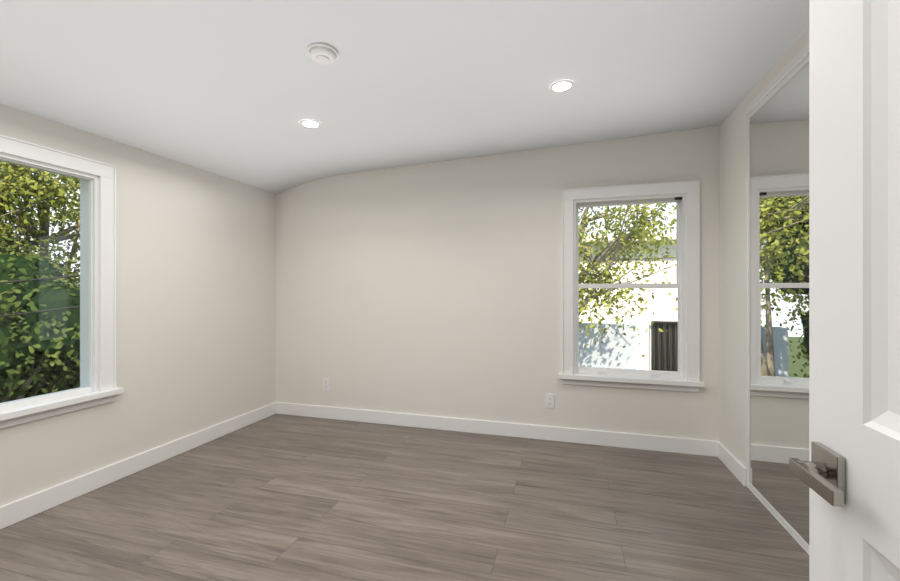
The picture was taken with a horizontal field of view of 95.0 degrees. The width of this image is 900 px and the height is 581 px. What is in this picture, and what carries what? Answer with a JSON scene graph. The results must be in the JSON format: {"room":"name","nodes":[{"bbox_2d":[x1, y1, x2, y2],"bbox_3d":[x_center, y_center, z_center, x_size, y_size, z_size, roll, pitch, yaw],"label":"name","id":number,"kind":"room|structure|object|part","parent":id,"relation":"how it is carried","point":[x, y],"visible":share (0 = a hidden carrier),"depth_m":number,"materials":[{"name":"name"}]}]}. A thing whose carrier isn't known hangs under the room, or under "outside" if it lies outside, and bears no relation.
{"room":"empty bedroom","nodes":[
{"label":"empty bedroom","id":0,"kind":"room"},
{"bbox_2d":[0,275,79,316],"bbox_3d":[-4.346,1.120,4.273,0.190,6.200,18.200,0,0,16],"label":"power cable","id":1,"kind":"object","parent":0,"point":[15,314],"depth_m":4.34,"materials":[{"name":"black rubber"}]},
{"bbox_2d":[0,104,275,505],"bbox_3d":[-2.296,-0.130,2.411,0.150,2.700,3.860,0,0,16],"label":"wall","id":2,"kind":"structure","parent":0,"point":[195,299],"depth_m":2.99,"materials":[{"name":"white paint"}]},
{"bbox_2d":[0,134,123,428],"bbox_3d":[-2.414,-0.044,1.903,0.205,1.498,1.608,0,0,16],"label":"window","id":3,"kind":"structure","parent":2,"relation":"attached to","point":[97,290],"depth_m":2.54,"materials":[{"name":"paint"}]},
{"bbox_2d":[0,402,275,529],"bbox_3d":[-2.224,1.163,2.354,0.020,0.115,3.570,0,0,16],"label":"baseboard","id":4,"kind":"structure","parent":2,"relation":"attached to","point":[16,511],"depth_m":2.64,"materials":[{"name":"paint"}]},
{"bbox_2d":[0,414,808,580],"bbox_3d":[-0.058,1.280,1.765,4.810,0.120,3.860,0,0,16],"label":"floor","id":5,"kind":"structure","parent":0,"point":[279,497],"depth_m":2.22,"materials":[{"name":"brown wood"}]},
{"bbox_2d":[0,0,808,193],"bbox_3d":[-0.034,-1.264,1.758,4.860,0.633,3.860,0,0,16],"label":"ceiling","id":6,"kind":"structure","parent":0,"point":[237,90],"depth_m":2.15,"materials":[{"name":"white paint"}]},
{"bbox_2d":[299,120,320,128],"bbox_3d":[-0.932,-1.111,2.757,0.140,0.008,0.140,0,0,16],"label":"recessed light","id":7,"kind":"object","parent":6,"relation":"in","point":[312,124],"visible":1,"depth_m":2.75,"materials":[{"name":"white plastic"}]},
{"bbox_2d":[307,43,337,64],"bbox_3d":[-0.602,-1.112,1.954,0.140,0.040,0.140,0,0,16],"label":"smoke detector","id":8,"kind":"object","parent":6,"relation":"attached to","point":[323,53],"visible":1,"depth_m":1.92,"materials":[{"name":"white plastic"}]},
{"bbox_2d":[549,80,573,92],"bbox_3d":[0.641,-1.169,2.365,0.140,0.008,0.140,0,0,16],"label":"recessed light","id":9,"kind":"object","parent":6,"relation":"in","point":[561,86],"visible":1,"depth_m":2.36,"materials":[{"name":"white plastic"}]},
{"bbox_2d":[276,126,718,440],"bbox_3d":[0.553,-0.130,3.520,4.710,2.700,0.150,0,0,16],"label":"wall","id":10,"kind":"structure","parent":0,"point":[433,289],"depth_m":3.56,"materials":[{"name":"white paint"}]},
{"bbox_2d":[323,378,329,389],"bbox_3d":[-1.182,0.895,3.938,0.070,0.114,0.009,0,0,16],"label":"electrical outlet","id":11,"kind":"object","parent":10,"relation":"attached to","point":[326,383],"visible":1,"depth_m":3.93,"materials":[{"name":"white plastic"}]},
{"bbox_2d":[276,402,715,456],"bbox_3d":[0.121,1.163,3.556,3.860,0.115,0.020,0,0,16],"label":"baseboard","id":12,"kind":"structure","parent":10,"relation":"attached to","point":[552,433],"depth_m":3.43,"materials":[{"name":"paint"}]},
{"bbox_2d":[545,394,553,407],"bbox_3d":[0.812,0.900,3.362,0.070,0.114,0.009,0,0,16],"label":"electrical outlet","id":13,"kind":"object","parent":10,"relation":"attached to","point":[549,400],"visible":1,"depth_m":3.36,"materials":[{"name":"white plastic"}]},
{"bbox_2d":[559,180,704,391],"bbox_3d":[1.393,-0.030,3.249,1.030,1.566,0.205,0,0,16],"label":"window","id":14,"kind":"structure","parent":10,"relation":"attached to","point":[684,196],"depth_m":3.19,"materials":[{"name":"paint"}]},
{"bbox_2d":[719,28,808,486],"bbox_3d":[1.542,-0.130,1.304,0.120,2.700,3.560,0,0,16],"label":"wall","id":15,"kind":"structure","parent":0,"point":[733,283],"depth_m":2.75,"materials":[{"name":"white paint"}]},
{"bbox_2d":[716,441,745,486],"bbox_3d":[1.898,1.163,2.784,0.016,0.115,0.458,0,0,16],"label":"baseboard","id":16,"kind":"structure","parent":15,"relation":"attached to","point":[737,469],"depth_m":2.76,"materials":[{"name":"paint"}]},
{"bbox_2d":[746,42,808,554],"bbox_3d":[1.565,0.040,1.391,0.124,2.360,2.400,0,0,16],"label":"trim","id":17,"kind":"structure","parent":15,"relation":"attached to","point":[787,69],"depth_m":2.31,"materials":[{"name":"paint"}]},
{"bbox_2d":[748,55,808,551],"bbox_3d":[1.540,0.061,1.398,0.057,2.299,2.390,0,0,16],"label":"mirrored closet doors","id":18,"kind":"structure","parent":15,"relation":"in","point":[778,276],"depth_m":2.17,"materials":[{"name":"clear mirror"}]},
{"label":"outside","id":19,"kind":"structure","parent":0,"visible":0},
{"bbox_3d":[-0.638,4.320,7.886,80.000,0.200,75.000,0,0,16],"label":"lawn","id":20,"kind":"structure","parent":19,"visible":0},
{"bbox_2d":[0,379,67,399],"bbox_3d":[-5.843,2.454,5.564,3.216,3.598,4.870,0,0,16],"label":"hedge","id":21,"kind":"object","parent":20,"relation":"on","point":[32,389],"depth_m":5.91,"materials":[{"name":"green plant"}]},
{"bbox_2d":[0,231,79,402],"bbox_3d":[-5.713,1.706,5.912,3.028,5.115,3.662,0,0,16],"label":"hedge","id":22,"kind":"object","parent":20,"relation":"on","point":[72,293],"depth_m":5.27,"materials":[{"name":"green plant"}]},
{"bbox_2d":[0,238,79,389],"bbox_3d":[-7.716,1.678,7.633,4.147,5.147,4.707,0,0,16],"label":"tree","id":23,"kind":"object","parent":20,"relation":"on","point":[11,253],"depth_m":7.42,"materials":[{"name":"green plant"}]},
{"bbox_2d":[0,161,79,284],"bbox_3d":[-10.393,-0.298,10.901,5.372,9.074,7.592,0,0,16],"label":"tree","id":24,"kind":"object","parent":20,"relation":"on","point":[48,203],"depth_m":9.82,"materials":[{"name":"green plant"}]},
{"bbox_2d":[578,232,677,371],"bbox_3d":[5.540,1.495,10.901,8.400,5.450,8.500,0,0,16],"label":"building","id":25,"kind":"structure","parent":20,"relation":"on","point":[611,341],"depth_m":9.01,"materials":[{"name":"white paint"}]},
{"bbox_2d":[578,203,677,356],"bbox_3d":[2.033,0.747,6.795,4.036,7.060,3.000,0,0,16],"label":"tree","id":26,"kind":"object","parent":20,"relation":"on","point":[632,234],"depth_m":6.37,"materials":[{"name":"green plant"}]},
{"bbox_3d":[-0.094,0.160,-0.146,0.920,2.120,0.168,0,0,16],"label":"door frame","id":27,"kind":"structure","parent":0,"visible":0},
{"bbox_2d":[789,0,899,580],"bbox_3d":[0.395,0.199,0.180,0.120,2.030,0.772,0,0,16],"label":"door","id":28,"kind":"structure","parent":27,"relation":"attached to","point":[848,473],"depth_m":0.47,"materials":[{"name":"paint"}]},
{"bbox_3d":[0.480,0.222,0.475,0.120,0.054,0.107,0,0,16],"label":"handle","id":29,"kind":"part","parent":28,"relation":"part of","materials":[{"name":"grey metal"}]}
]}

